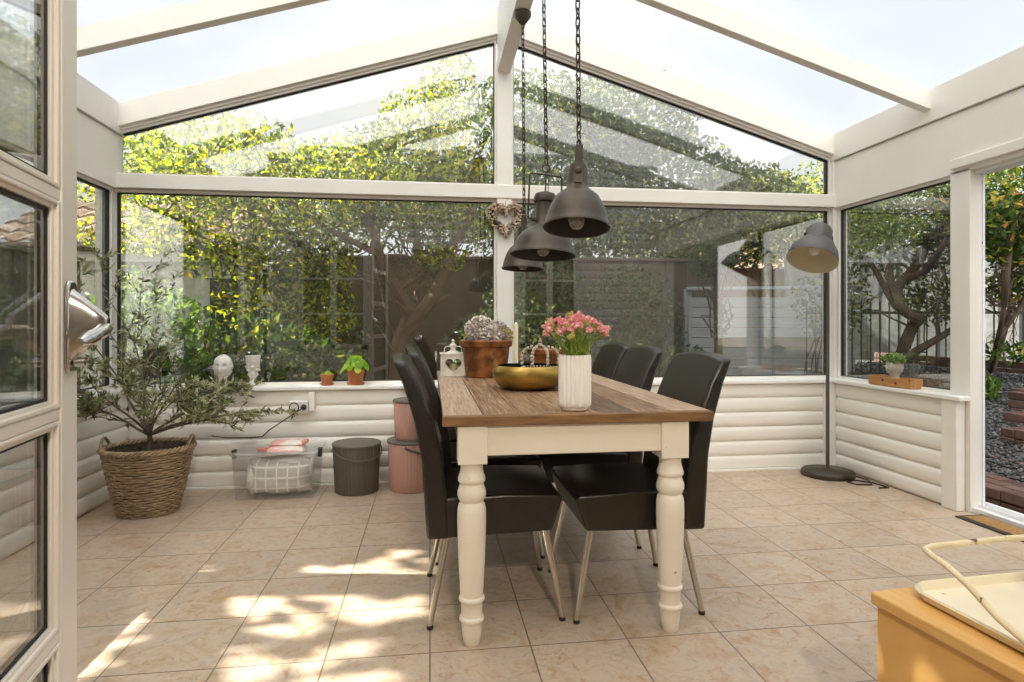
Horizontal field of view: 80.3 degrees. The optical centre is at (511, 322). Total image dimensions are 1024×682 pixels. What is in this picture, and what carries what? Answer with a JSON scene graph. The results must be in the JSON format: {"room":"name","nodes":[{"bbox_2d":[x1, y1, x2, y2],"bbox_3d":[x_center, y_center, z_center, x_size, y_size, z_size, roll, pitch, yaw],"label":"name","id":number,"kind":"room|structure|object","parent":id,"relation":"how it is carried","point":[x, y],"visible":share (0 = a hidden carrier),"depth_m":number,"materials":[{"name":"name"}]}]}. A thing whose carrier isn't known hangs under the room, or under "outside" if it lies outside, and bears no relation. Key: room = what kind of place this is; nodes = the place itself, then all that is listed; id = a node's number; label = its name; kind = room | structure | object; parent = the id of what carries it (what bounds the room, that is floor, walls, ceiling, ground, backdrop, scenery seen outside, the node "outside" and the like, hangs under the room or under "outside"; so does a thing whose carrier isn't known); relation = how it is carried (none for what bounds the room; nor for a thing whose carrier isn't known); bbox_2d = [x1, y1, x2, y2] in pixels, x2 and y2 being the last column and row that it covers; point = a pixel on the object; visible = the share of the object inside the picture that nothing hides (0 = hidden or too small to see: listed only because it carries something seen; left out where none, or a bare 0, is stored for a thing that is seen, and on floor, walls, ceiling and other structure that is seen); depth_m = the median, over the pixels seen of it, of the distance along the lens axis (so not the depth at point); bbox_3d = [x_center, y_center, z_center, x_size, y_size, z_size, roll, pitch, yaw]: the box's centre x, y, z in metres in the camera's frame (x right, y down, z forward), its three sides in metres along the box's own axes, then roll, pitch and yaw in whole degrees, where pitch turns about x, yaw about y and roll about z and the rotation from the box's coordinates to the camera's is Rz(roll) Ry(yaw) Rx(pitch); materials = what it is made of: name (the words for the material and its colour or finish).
{"room":"sunroom","nodes":[
{"label":"sunroom","id":0,"kind":"room"},
{"bbox_2d":[0,64,122,189],"bbox_3d":[-2.417,-1.065,2.146,0.125,0.360,3.900,0,0,-8],"label":"beam","id":1,"kind":"structure","parent":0,"point":[99,149],"depth_m":3.56,"materials":[{"name":"white paint"}]},
{"bbox_2d":[0,18,33,83],"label":"plate","id":2,"kind":"object","parent":1,"relation":"attached to","point":[13,44],"depth_m":2.99,"materials":[{"name":"white paint"}]},
{"bbox_2d":[77,73,125,136],"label":"plate","id":3,"kind":"object","parent":1,"relation":"attached to","point":[97,104],"depth_m":3.74,"materials":[{"name":"white paint"}]},
{"bbox_2d":[0,394,127,559],"bbox_3d":[-2.389,0.777,2.180,0.250,0.645,3.960,0,0,-8],"label":"wall","id":4,"kind":"structure","parent":0,"point":[16,464],"depth_m":3.00,"materials":[{"name":"beige paint"}]},
{"bbox_2d":[0,140,112,407],"bbox_3d":[-2.570,-0.229,3.336,0.070,1.313,1.320,0,0,-8],"label":"window","id":5,"kind":"structure","parent":4,"relation":"in","point":[106,192],"depth_m":3.97,"materials":[{"name":"white paint"}]},
{"bbox_2d":[95,188,99,385],"bbox_3d":[-2.700,-0.466,4.052,0.095,1.788,0.125,0,0,-8],"label":"trim","id":6,"kind":"structure","parent":4,"relation":"on","point":[97,191],"depth_m":3.99,"materials":[{"name":"white paint"}]},
{"bbox_2d":[125,383,823,486],"bbox_3d":[-0.049,0.777,4.393,5.320,0.645,0.200,0,0,-8],"label":"wall","id":7,"kind":"structure","parent":0,"point":[755,425],"depth_m":4.17,"materials":[{"name":"beige paint"}]},
{"bbox_2d":[289,391,314,413],"bbox_3d":[-1.408,0.536,4.060,0.162,0.142,0.078,0,0,-8],"label":"wall socket","id":8,"kind":"object","parent":7,"relation":"attached to","point":[306,405],"visible":0.84,"depth_m":4.06,"materials":[{"name":"beige paint"}]},
{"bbox_2d":[111,378,831,392],"bbox_3d":[-0.102,0.442,4.338,5.080,0.027,0.175,0,0,-8],"label":"windowsill","id":9,"kind":"structure","parent":7,"relation":"in","point":[770,380],"depth_m":4.14,"materials":[{"name":"paint"}]},
{"bbox_2d":[142,338,160,387],"bbox_3d":[-2.390,0.264,4.016,0.109,0.328,0.109,0,0,-8],"label":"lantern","id":10,"kind":"object","parent":9,"relation":"on","point":[156,353],"visible":0.44,"depth_m":3.98,"materials":[{"name":"metal"}]},
{"bbox_2d":[212,354,232,384],"bbox_3d":[-1.941,0.320,4.080,0.128,0.216,0.125,0,0,39],"label":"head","id":11,"kind":"object","parent":9,"relation":"on","point":[223,365],"visible":0.85,"depth_m":4.04},
{"bbox_2d":[245,355,260,386],"bbox_3d":[-1.750,0.325,4.102,0.099,0.206,0.099,0,0,15],"label":"goblet","id":12,"kind":"object","parent":9,"relation":"on","point":[252,361],"visible":0.93,"depth_m":4.08,"materials":[{"name":"white glass"}]},
{"bbox_2d":[347,369,364,384],"bbox_3d":[-1.080,0.375,4.193,0.122,0.106,0.122,0,0,-8],"label":"terracotta pot","id":13,"kind":"object","parent":9,"relation":"on","point":[354,378],"visible":0.8,"depth_m":4.15,"materials":[{"name":"orange ceramic"}]},
{"bbox_2d":[340,355,368,373],"bbox_3d":[-1.085,0.287,4.193,0.196,0.130,0.197,0,0,-8],"label":"leaf plant","id":14,"kind":"object","parent":13,"relation":"in","point":[354,363],"visible":0.97,"depth_m":4.14,"materials":[{"name":"green plant"}]},
{"bbox_2d":[113,62,836,386],"bbox_3d":[-0.081,-0.726,4.404,5.380,2.308,0.140,0,0,-8],"label":"window","id":15,"kind":"structure","parent":7,"relation":"in","point":[116,193],"depth_m":4.33,"materials":[{"name":"white paint"}]},
{"bbox_2d":[119,40,495,184],"bbox_3d":[-1.385,-1.513,4.238,2.560,1.055,0.070,0,0,-8],"label":"window","id":16,"kind":"structure","parent":15,"relation":"attached to","point":[235,106],"depth_m":4.24,"materials":[{"name":"white paint"}]},
{"bbox_2d":[486,201,524,238],"bbox_3d":[-0.044,-0.732,4.315,0.284,0.276,0.071,0,0,-8],"label":"heart wreath","id":17,"kind":"object","parent":15,"relation":"attached to","point":[491,210],"visible":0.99,"depth_m":4.30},
{"bbox_2d":[512,44,830,194],"bbox_3d":[1.233,-1.513,4.592,2.505,1.055,0.070,0,0,-8],"label":"window","id":18,"kind":"structure","parent":15,"relation":"attached to","point":[826,161],"depth_m":4.58,"materials":[{"name":"white paint"}]},
{"bbox_2d":[186,466,801,489],"bbox_3d":[-0.064,1.094,4.279,4.920,0.012,0.027,0,0,-8],"label":"baseboard","id":19,"kind":"structure","parent":7,"relation":"attached to","point":[797,467],"depth_m":4.16,"materials":[{"name":"beige paint"}]},
{"bbox_2d":[512,200,830,379],"bbox_3d":[1.233,-0.230,4.592,2.505,1.316,0.070,0,0,-8],"label":"window","id":20,"kind":"structure","parent":7,"relation":"in","point":[826,212],"depth_m":4.65,"materials":[{"name":"white paint"}]},
{"bbox_2d":[822,383,835,465],"bbox_3d":[2.414,0.777,4.633,0.085,0.645,0.065,0,0,-8],"label":"trim","id":21,"kind":"structure","parent":7,"relation":"attached to","point":[832,385],"depth_m":4.60,"materials":[{"name":"beige paint"}]},
{"bbox_2d":[0,469,1023,681],"bbox_3d":[0.276,1.160,2.439,5.440,0.120,4.160,0,0,-8],"label":"floor","id":22,"kind":"structure","parent":0,"point":[318,584],"depth_m":2.51,"materials":[{"name":"tile"}]},
{"bbox_2d":[96,434,196,519],"bbox_3d":[-2.118,0.877,3.538,0.504,0.445,0.476,0,0,-21],"label":"wicker basket","id":23,"kind":"object","parent":22,"relation":"on","point":[141,483],"visible":1,"depth_m":3.40,"materials":[{"name":"wicker"}]},
{"bbox_2d":[20,246,299,450],"bbox_3d":[-1.896,0.153,3.543,1.213,1.229,1.084,0,0,-8],"label":"tree","id":24,"kind":"object","parent":23,"relation":"in","point":[189,396],"visible":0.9,"depth_m":3.51,"materials":[{"name":"green plant"}]},
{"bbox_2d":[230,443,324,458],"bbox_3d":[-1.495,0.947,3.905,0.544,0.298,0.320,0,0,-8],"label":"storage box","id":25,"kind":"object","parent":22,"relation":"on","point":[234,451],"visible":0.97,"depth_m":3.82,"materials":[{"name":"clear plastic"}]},
{"bbox_2d":[246,452,314,493],"bbox_3d":[-1.481,0.965,3.896,0.411,0.250,0.265,0,0,-8],"label":"bundle","id":26,"kind":"object","parent":25,"relation":"in","point":[291,471],"visible":1,"depth_m":3.79,"materials":[{"name":"fabric"}]},
{"bbox_2d":[257,444,306,452],"bbox_3d":[-1.478,0.793,3.885,0.299,0.035,0.170,0,0,-12],"label":"packet","id":27,"kind":"object","parent":25,"relation":"on","point":[282,448],"visible":0.82,"depth_m":3.83,"materials":[{"name":"plastic"}]},
{"bbox_2d":[268,438,308,445],"bbox_3d":[-1.431,0.762,3.903,0.230,0.030,0.120,0,0,-3],"label":"packet","id":28,"kind":"object","parent":27,"relation":"on","point":[277,442],"visible":1,"depth_m":3.86,"materials":[{"name":"pink plastic"}]},
{"bbox_2d":[332,437,381,495],"bbox_3d":[-1.014,0.939,3.974,0.321,0.323,0.317,0,0,-8],"label":"bucket","id":29,"kind":"object","parent":22,"relation":"on","point":[356,461],"visible":1,"depth_m":3.85,"materials":[{"name":"grey metal"}]},
{"bbox_2d":[387,436,423,493],"bbox_3d":[-0.671,0.933,4.030,0.316,0.333,0.326,0,0,-8],"label":"bucket","id":30,"kind":"object","parent":22,"relation":"on","point":[404,457],"visible":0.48,"depth_m":3.90,"materials":[{"name":"pink metal"}]},
{"bbox_2d":[392,397,417,440],"bbox_3d":[-0.665,0.635,4.037,0.256,0.263,0.256,0,0,-8],"label":"bucket","id":31,"kind":"object","parent":30,"relation":"on","point":[405,430],"visible":0.52,"depth_m":3.93,"materials":[{"name":"pink metal"}]},
{"bbox_2d":[407,347,544,565],"bbox_3d":[-0.198,0.610,3.014,0.640,0.980,0.485,0,0,-9],"label":"dining chair","id":32,"kind":"object","parent":22,"relation":"on","point":[449,448],"visible":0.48,"depth_m":2.76,"materials":[{"name":"black leather"}]},
{"bbox_2d":[393,353,565,630],"bbox_3d":[-0.149,0.610,2.432,0.640,0.980,0.485,0,0,-8],"label":"dining chair","id":33,"kind":"object","parent":22,"relation":"on","point":[518,498],"visible":1,"depth_m":2.21,"materials":[{"name":"black leather"}]},
{"bbox_2d":[437,371,713,646],"bbox_3d":[0.110,0.705,3.027,0.950,0.790,1.930,0,0,-8],"label":"dining table","id":34,"kind":"object","parent":22,"relation":"on","point":[488,418],"visible":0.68,"depth_m":2.11,"materials":[{"name":"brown wood"}]},
{"bbox_2d":[439,339,465,375],"bbox_3d":[-0.349,0.203,3.586,0.156,0.214,0.156,0,0,-8],"label":"lantern","id":35,"kind":"object","parent":34,"relation":"on","point":[453,369],"visible":0.98,"depth_m":3.52,"materials":[{"name":"white metal"}]},
{"bbox_2d":[459,339,512,377],"bbox_3d":[-0.150,0.204,3.512,0.310,0.212,0.310,0,0,-8],"label":"pot","id":36,"kind":"object","parent":34,"relation":"on","point":[481,357],"visible":0.89,"depth_m":3.39,"materials":[{"name":"ceramic"}]},
{"bbox_2d":[464,315,513,339],"bbox_3d":[-0.146,0.045,3.511,0.280,0.180,0.257,0,0,30],"label":"hydrangea","id":37,"kind":"object","parent":36,"relation":"on","point":[480,327],"visible":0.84,"depth_m":3.45,"materials":[{"name":"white plant"}]},
{"bbox_2d":[493,363,557,390],"bbox_3d":[0.079,0.255,2.866,0.340,0.110,0.340,0,0,-8],"label":"brass bowl","id":38,"kind":"object","parent":34,"relation":"on","point":[512,376],"visible":0.81,"depth_m":2.73,"materials":[{"name":"gold metal"}]},
{"bbox_2d":[520,338,559,366],"bbox_3d":[0.133,0.146,2.874,0.192,0.150,0.192,0,0,4],"label":"crown","id":39,"kind":"object","parent":38,"relation":"on","point":[540,344],"depth_m":2.84,"materials":[{"name":"metal"}]},
{"bbox_2d":[529,348,564,363],"bbox_3d":[0.206,0.228,3.439,0.216,0.165,0.216,0,0,-8],"label":"pot","id":40,"kind":"object","parent":34,"relation":"on","point":[540,354],"visible":0.37,"depth_m":3.35,"materials":[{"name":"ceramic"}]},
{"bbox_2d":[558,354,590,410],"bbox_3d":[0.224,0.212,2.164,0.117,0.196,0.116,0,0,-8],"label":"flower vase","id":41,"kind":"object","parent":34,"relation":"on","point":[574,371],"visible":0.98,"depth_m":2.12,"materials":[{"name":"white ceramic"}]},
{"bbox_2d":[541,311,610,354],"bbox_3d":[0.229,0.117,2.167,0.256,0.326,0.224,0,0,-8],"label":"flower bouquet","id":42,"kind":"object","parent":41,"relation":"in","point":[572,341],"visible":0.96,"depth_m":2.14,"materials":[{"name":"pink plant"}]},
{"bbox_2d":[537,345,662,548],"bbox_3d":[0.417,0.610,3.167,0.640,0.980,0.485,0,0,-7],"label":"dining chair","id":43,"kind":"object","parent":22,"relation":"on","point":[638,366],"visible":0.43,"depth_m":2.96,"materials":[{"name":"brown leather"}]},
{"bbox_2d":[591,342,629,379],"bbox_3d":[0.351,0.610,3.650,0.640,0.980,0.485,0,0,-8],"label":"dining chair","id":44,"kind":"object","parent":22,"relation":"on","point":[606,363],"visible":0.23,"depth_m":3.64,"materials":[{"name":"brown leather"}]},
{"bbox_2d":[548,351,730,624],"bbox_3d":[0.508,0.610,2.494,0.640,0.980,0.485,0,0,-8],"label":"dining chair","id":45,"kind":"object","parent":22,"relation":"on","point":[602,496],"visible":0.79,"depth_m":2.30,"materials":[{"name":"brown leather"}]},
{"bbox_2d":[786,222,855,481],"bbox_3d":[2.186,0.199,4.296,0.591,1.802,0.355,0,0,-41],"label":"floor lamp","id":46,"kind":"object","parent":22,"relation":"on","point":[816,252],"visible":1,"depth_m":4.31,"materials":[{"name":"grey metal"}]},
{"bbox_2d":[871,586,1023,681],"bbox_3d":[1.193,0.870,1.137,0.510,0.460,0.765,0,0,-14],"label":"side table","id":47,"kind":"object","parent":22,"relation":"on","point":[918,641],"visible":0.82,"depth_m":1.31,"materials":[{"name":"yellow wood"}]},
{"bbox_2d":[915,534,1023,652],"bbox_3d":[1.188,0.566,1.175,0.492,0.146,0.616,0,0,-11],"label":"tray","id":48,"kind":"object","parent":47,"relation":"on","point":[993,604],"visible":1,"depth_m":1.37,"materials":[{"name":"beige metal"}]},
{"bbox_2d":[955,514,1023,541],"bbox_3d":[2.642,1.093,3.077,0.170,0.012,0.750,0,0,-8],"label":"door mat","id":49,"kind":"object","parent":22,"relation":"on","point":[995,525],"visible":0.91,"depth_m":3.27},
{"bbox_2d":[753,359,1012,368],"bbox_3d":[0.776,0.900,9.187,36.000,0.720,42.000,0,0,-8],"label":"ground","id":50,"kind":"structure","parent":0,"point":[855,359],"depth_m":8.90,"materials":[{"name":"soil"}]},
{"bbox_2d":[0,243,83,403],"bbox_3d":[-4.564,0.205,3.712,0.150,1.890,6.660,0,0,-8],"label":"fence","id":51,"kind":"object","parent":50,"relation":"on","point":[16,321],"visible":0.37,"depth_m":5.89,"materials":[{"name":"grey wood"}]},
{"bbox_2d":[0,200,278,388],"bbox_3d":[-4.847,-0.294,8.421,3.250,2.888,2.410,0,0,-8],"label":"garden shed","id":52,"kind":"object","parent":50,"relation":"on","point":[202,288],"visible":0.21,"depth_m":7.51,"materials":[{"name":"white paint"}]},
{"bbox_2d":[85,264,247,381],"bbox_3d":[-3.191,0.297,5.533,1.999,1.734,1.008,0,0,28],"label":"shrub","id":53,"kind":"object","parent":50,"relation":"on","point":[165,308],"visible":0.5,"depth_m":5.27,"materials":[{"name":"green plant"}]},
{"bbox_2d":[21,113,339,244],"bbox_3d":[-5.658,-1.321,10.950,5.702,4.996,2.063,0,0,-8],"label":"tree","id":54,"kind":"object","parent":50,"relation":"on","point":[131,146],"visible":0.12,"depth_m":10.68,"materials":[{"name":"green plant"}]},
{"bbox_2d":[77,109,360,373],"bbox_3d":[-2.947,-0.566,6.132,2.852,3.458,1.330,0,0,-8],"label":"leafy tree","id":55,"kind":"object","parent":50,"relation":"on","point":[254,206],"visible":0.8,"depth_m":5.95,"materials":[{"name":"green plant"}]},
{"bbox_2d":[204,310,366,381],"bbox_3d":[-2.012,0.523,5.436,1.384,1.281,0.831,0,0,-23],"label":"shrub","id":56,"kind":"object","parent":50,"relation":"on","point":[307,369],"visible":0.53,"depth_m":5.28,"materials":[{"name":"green plant"}]},
{"bbox_2d":[291,254,371,373],"bbox_3d":[-2.143,0.158,7.189,0.962,2.012,0.675,0,0,-8],"label":"shrub","id":57,"kind":"object","parent":50,"relation":"on","point":[362,350],"visible":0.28,"depth_m":7.14,"materials":[{"name":"green plant"}]},
{"bbox_2d":[266,117,517,379],"bbox_3d":[-1.168,-0.404,6.003,2.499,3.174,1.184,0,0,-8],"label":"gnarled tree","id":58,"kind":"object","parent":50,"relation":"on","point":[410,319],"visible":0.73,"depth_m":5.93,"materials":[{"name":"green plant"}]},
{"bbox_2d":[286,149,549,256],"bbox_3d":[-1.329,-0.748,9.544,4.253,3.848,1.716,0,0,-8],"label":"tree","id":59,"kind":"object","parent":50,"relation":"on","point":[403,232],"visible":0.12,"depth_m":9.40,"materials":[{"name":"green plant"}]},
{"bbox_2d":[368,53,479,250],"bbox_3d":[-1.585,-2.009,10.890,2.027,6.374,1.631,0,0,-8],"label":"tree","id":60,"kind":"object","parent":50,"relation":"on","point":[434,108],"visible":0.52,"depth_m":10.85,"materials":[{"name":"green plant"}]},
{"bbox_2d":[273,254,713,380],"bbox_3d":[-0.117,0.130,8.259,6.065,2.040,0.151,0,0,-5],"label":"fence","id":61,"kind":"object","parent":50,"relation":"on","point":[465,287],"visible":0.23,"depth_m":8.17,"materials":[{"name":"grey wood"}]},
{"bbox_2d":[482,289,604,367],"bbox_3d":[0.356,0.396,6.568,1.569,1.535,0.839,0,0,-18],"label":"shrub","id":62,"kind":"object","parent":50,"relation":"on","point":[546,341],"visible":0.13,"depth_m":6.42,"materials":[{"name":"green plant"}]},
{"bbox_2d":[450,261,687,374],"bbox_3d":[0.738,0.127,7.599,3.012,2.074,0.737,0,0,-6],"label":"shrub","id":63,"kind":"object","parent":50,"relation":"on","point":[670,315],"visible":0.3,"depth_m":7.58,"materials":[{"name":"green plant"}]},
{"bbox_2d":[461,64,815,269],"bbox_3d":[2.126,-1.486,9.921,5.965,5.324,2.092,0,0,-11],"label":"tree","id":64,"kind":"object","parent":50,"relation":"on","point":[606,129],"visible":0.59,"depth_m":9.43,"materials":[{"name":"green plant"}]},
{"bbox_2d":[605,326,703,375],"bbox_3d":[1.663,0.596,6.837,1.505,1.136,0.831,0,0,-20],"label":"shrub","id":65,"kind":"object","parent":50,"relation":"on","point":[661,369],"visible":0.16,"depth_m":6.71,"materials":[{"name":"green plant"}]},
{"bbox_2d":[686,228,744,354],"bbox_3d":[2.388,0.020,7.137,0.705,2.281,0.596,0,0,-8],"label":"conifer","id":66,"kind":"object","parent":50,"relation":"on","point":[715,262],"visible":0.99,"depth_m":7.07,"materials":[{"name":"green plant"}]},
{"bbox_2d":[684,286,856,374],"bbox_3d":[3.285,0.320,7.762,2.110,1.560,0.150,0,0,5],"label":"garage door","id":67,"kind":"structure","parent":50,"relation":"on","point":[751,353],"depth_m":7.73,"materials":[{"name":"paint"}]},
{"bbox_2d":[650,229,904,347],"bbox_3d":[6.293,-0.654,15.382,6.594,3.508,5.200,0,0,-8],"label":"neighbouring house","id":68,"kind":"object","parent":50,"relation":"on","point":[742,273],"visible":0.02,"depth_m":12.79,"materials":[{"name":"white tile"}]},
{"bbox_2d":[657,159,900,337],"bbox_3d":[4.924,-1.013,11.261,4.835,4.378,2.000,0,0,-12],"label":"tree","id":69,"kind":"object","parent":50,"relation":"on","point":[769,280],"visible":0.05,"depth_m":11.26,"materials":[{"name":"green plant"}]},
{"bbox_2d":[784,248,1023,361],"bbox_3d":[6.308,-0.240,8.564,4.512,1.640,0.127,0,0,19],"label":"fence","id":70,"kind":"object","parent":50,"relation":"on","point":[791,274],"visible":0.12,"depth_m":8.83,"materials":[{"name":"white wood"}]},
{"bbox_2d":[789,184,1021,376],"bbox_3d":[4.236,-0.359,6.580,2.208,2.583,1.733,0,0,11],"label":"tree","id":71,"kind":"object","parent":50,"relation":"on","point":[893,291],"visible":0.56,"depth_m":6.41,"materials":[{"name":"green plant"}]},
{"bbox_2d":[788,167,1023,252],"bbox_3d":[7.566,-0.966,10.447,5.354,4.282,1.972,0,0,9],"label":"tree","id":72,"kind":"object","parent":50,"relation":"on","point":[1012,175],"visible":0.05,"depth_m":10.41,"materials":[{"name":"green plant"}]},
{"bbox_2d":[805,300,1023,376],"bbox_3d":[4.581,0.215,6.928,2.343,0.970,0.028,0,0,7],"label":"iron railing","id":73,"kind":"object","parent":50,"relation":"on","point":[888,312],"visible":0.27,"depth_m":6.96,"materials":[{"name":"black metal"}]},
{"bbox_2d":[874,352,1023,373],"bbox_3d":[5.260,0.523,6.665,0.112,0.233,3.400,0,0,-8],"label":"brick wall","id":74,"kind":"structure","parent":50,"relation":"on","point":[1017,368],"depth_m":7.23,"materials":[{"name":"brown brick"}]},
{"bbox_2d":[932,166,1023,374],"bbox_3d":[4.851,-0.522,5.774,1.724,2.385,1.256,0,0,-8],"label":"tree","id":75,"kind":"object","parent":50,"relation":"on","point":[1011,257],"visible":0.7,"depth_m":5.56,"materials":[{"name":"green plant"}]},
{"bbox_2d":[985,366,1003,398],"bbox_3d":[4.295,0.560,5.577,0.352,0.362,0.356,0,0,-8],"label":"plant","id":76,"kind":"object","parent":50,"relation":"on","point":[990,391],"visible":0.31,"depth_m":5.48,"materials":[{"name":"green plant"}]},
{"bbox_2d":[1003,411,1023,424],"bbox_3d":[4.151,0.791,4.648,0.232,0.137,0.620,0,0,-8],"label":"brick step","id":77,"kind":"structure","parent":50,"relation":"on","point":[1017,417],"depth_m":4.86,"materials":[{"name":"brown brick"}]},
{"bbox_2d":[1008,390,1023,410],"bbox_3d":[4.399,0.686,4.904,0.232,0.209,0.620,0,0,-8],"label":"brick step","id":78,"kind":"structure","parent":50,"relation":"on","point":[1016,398],"depth_m":5.13,"materials":[{"name":"brown brick"}]},
{"bbox_2d":[836,383,940,503],"bbox_3d":[2.586,0.777,4.197,0.150,0.645,1.295,0,0,-8],"label":"wall","id":79,"kind":"structure","parent":0,"point":[893,439],"depth_m":4.05,"materials":[{"name":"beige paint"}]},
{"bbox_2d":[837,177,949,392],"bbox_3d":[2.619,-0.229,4.176,0.070,1.313,1.045,0,0,-8],"label":"window","id":80,"kind":"structure","parent":79,"relation":"in","point":[842,211],"depth_m":4.67,"materials":[{"name":"white paint"}]},
{"bbox_2d":[830,378,970,401],"bbox_3d":[2.553,0.442,4.139,0.130,0.027,1.280,0,0,-8],"label":"window sill","id":81,"kind":"structure","parent":79,"relation":"in","point":[940,395],"depth_m":3.89,"materials":[{"name":"paint"}]},
{"bbox_2d":[868,374,922,388],"bbox_3d":[2.566,0.395,4.064,0.114,0.066,0.362,0,0,-8],"label":"wooden crate","id":82,"kind":"object","parent":81,"relation":"on","point":[878,379],"visible":1,"depth_m":4.00,"materials":[{"name":"orange wood"}]},
{"bbox_2d":[885,362,903,378],"bbox_3d":[2.560,0.340,4.070,0.117,0.160,0.106,0,0,-8],"label":"planter","id":83,"kind":"object","parent":82,"relation":"in","point":[894,370],"visible":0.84,"depth_m":4.04,"materials":[{"name":"stone"}]},
{"bbox_2d":[879,352,906,364],"bbox_3d":[2.562,0.240,4.080,0.150,0.086,0.173,0,0,-8],"label":"succulent","id":84,"kind":"object","parent":83,"relation":"on","point":[894,357],"visible":0.99,"depth_m":4.04,"materials":[{"name":"green plant"}]},
{"bbox_2d":[941,399,964,510],"bbox_3d":[2.608,0.777,3.589,0.060,0.645,0.105,0,0,-8],"label":"trim","id":85,"kind":"structure","parent":79,"relation":"attached to","point":[952,412],"depth_m":3.55,"materials":[{"name":"beige paint"}]},
{"bbox_2d":[950,138,1023,511],"bbox_3d":[2.840,0.065,2.284,0.090,2.070,2.765,0,0,-8],"label":"door frame","id":86,"kind":"structure","parent":79,"relation":"attached to","point":[964,186],"depth_m":3.53,"materials":[{"name":"white paint"}]},
{"bbox_2d":[973,157,1023,528],"bbox_3d":[2.896,0.107,2.536,0.180,1.985,2.250,0,0,-8],"label":"door","id":87,"kind":"structure","parent":79,"relation":"in","point":[1014,518],"depth_m":3.53,"materials":[{"name":"white metal"}]},
{"bbox_2d":[835,87,1023,207],"bbox_3d":[2.803,-1.065,2.851,0.120,0.360,3.900,0,0,-8],"label":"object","id":88,"kind":"structure","parent":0,"point":[922,155],"depth_m":3.79,"materials":[{"name":"white paint"}]},
{"bbox_2d":[830,45,1023,161],"bbox_3d":[2.806,-1.353,2.852,0.155,0.206,3.900,0,0,-8],"label":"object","id":89,"kind":"structure","parent":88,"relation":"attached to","point":[1004,74],"depth_m":3.69,"materials":[{"name":"white paint"}]},
{"bbox_2d":[848,361,1023,482],"bbox_3d":[4.345,0.835,5.179,3.200,0.620,6.100,0,0,-8],"label":"gravel bed","id":90,"kind":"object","parent":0,"point":[1020,454],"visible":0.09,"depth_m":5.10,"materials":[{"name":"grey gravel"}]},
{"bbox_2d":[804,320,822,373],"bbox_3d":[3.473,0.374,6.852,0.535,1.055,0.066,0,0,-8],"label":"obelisk","id":91,"kind":"object","parent":90,"relation":"on","point":[819,336],"visible":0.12,"depth_m":6.84,"materials":[{"name":"metal"}]},
{"bbox_2d":[985,472,1023,513],"bbox_3d":[3.142,1.080,3.452,0.312,0.140,1.600,0,0,-8],"label":"brick step","id":92,"kind":"structure","parent":90,"relation":"on","point":[1004,492],"depth_m":3.71,"materials":[{"name":"brown brick"}]},
{"bbox_2d":[1001,426,1023,444],"bbox_3d":[3.875,0.860,4.374,0.252,0.141,0.530,0,0,-8],"label":"brick step","id":93,"kind":"structure","parent":90,"relation":"on","point":[1015,435],"depth_m":4.53,"materials":[{"name":"brown brick"}]},
{"bbox_3d":[0.196,-1.801,2.509,5.760,0.894,4.316,0,0,-8],"label":"ceiling","id":94,"kind":"structure","parent":0,"visible":0},
{"bbox_2d":[27,0,328,65],"bbox_3d":[-1.237,-1.766,3.284,2.528,0.894,0.064,0,0,-8],"label":"beam","id":95,"kind":"structure","parent":94,"relation":"attached to","point":[129,30],"depth_m":3.18,"materials":[{"name":"white paint"}]},
{"bbox_2d":[118,12,497,130],"bbox_3d":[-1.373,-1.739,4.224,2.650,0.980,0.140,0,0,-8],"label":"roof beam","id":96,"kind":"structure","parent":94,"relation":"attached to","point":[174,103],"depth_m":4.15,"materials":[{"name":"white paint"}]},
{"bbox_2d":[497,0,532,71],"bbox_3d":[0.197,-2.018,2.459,0.094,0.445,3.820,0,0,-8],"label":"ridge beam","id":97,"kind":"structure","parent":94,"relation":"attached to","point":[509,29],"depth_m":3.93,"materials":[{"name":"white paint"}]},
{"bbox_2d":[502,8,543,271],"bbox_3d":[0.062,-1.049,3.510,0.244,1.493,0.244,0,0,-8],"label":"pendant lamp","id":98,"kind":"object","parent":97,"relation":"hanging from","point":[522,15],"visible":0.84,"depth_m":3.50,"materials":[{"name":"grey metal"}]},
{"bbox_2d":[510,0,575,261],"bbox_3d":[0.144,-1.047,2.820,0.308,1.496,0.307,0,0,-8],"label":"pendant lamp","id":99,"kind":"object","parent":97,"relation":"hanging from","point":[534,243],"visible":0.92,"depth_m":2.81,"materials":[{"name":"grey metal"}]},
{"bbox_2d":[543,0,609,237],"bbox_3d":[0.235,-1.060,2.216,0.243,1.471,0.241,0,0,-8],"label":"pendant lamp","id":100,"kind":"object","parent":97,"relation":"hanging from","point":[576,211],"visible":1,"depth_m":2.21,"materials":[{"name":"grey metal"}]},
{"bbox_2d":[520,20,833,157],"bbox_3d":[1.253,-1.739,4.579,2.650,0.980,0.140,0,0,-8],"label":"roof beam","id":101,"kind":"structure","parent":94,"relation":"attached to","point":[561,45],"depth_m":4.51,"materials":[{"name":"white paint"}]},
{"bbox_2d":[636,0,930,112],"bbox_3d":[1.361,-1.769,3.635,2.528,0.894,0.064,0,0,-8],"label":"beam","id":102,"kind":"structure","parent":94,"relation":"attached to","point":[704,13],"depth_m":3.66,"materials":[{"name":"white paint"}]},
{"bbox_3d":[0.490,-0.620,0.480,5.300,3.440,0.180,0,0,-8],"label":"wall","id":103,"kind":"structure","parent":0,"visible":0},
{"bbox_3d":[0.182,0.015,0.448,1.760,2.170,0.220,0,0,-8],"label":"door","id":104,"kind":"structure","parent":103,"relation":"in","visible":0},
{"bbox_2d":[0,0,112,681],"bbox_3d":[-0.720,0.049,0.825,0.117,2.078,0.800,0,0,-18],"label":"door","id":105,"kind":"structure","parent":104,"relation":"attached to","point":[66,323],"depth_m":1.11,"materials":[{"name":"paint"}]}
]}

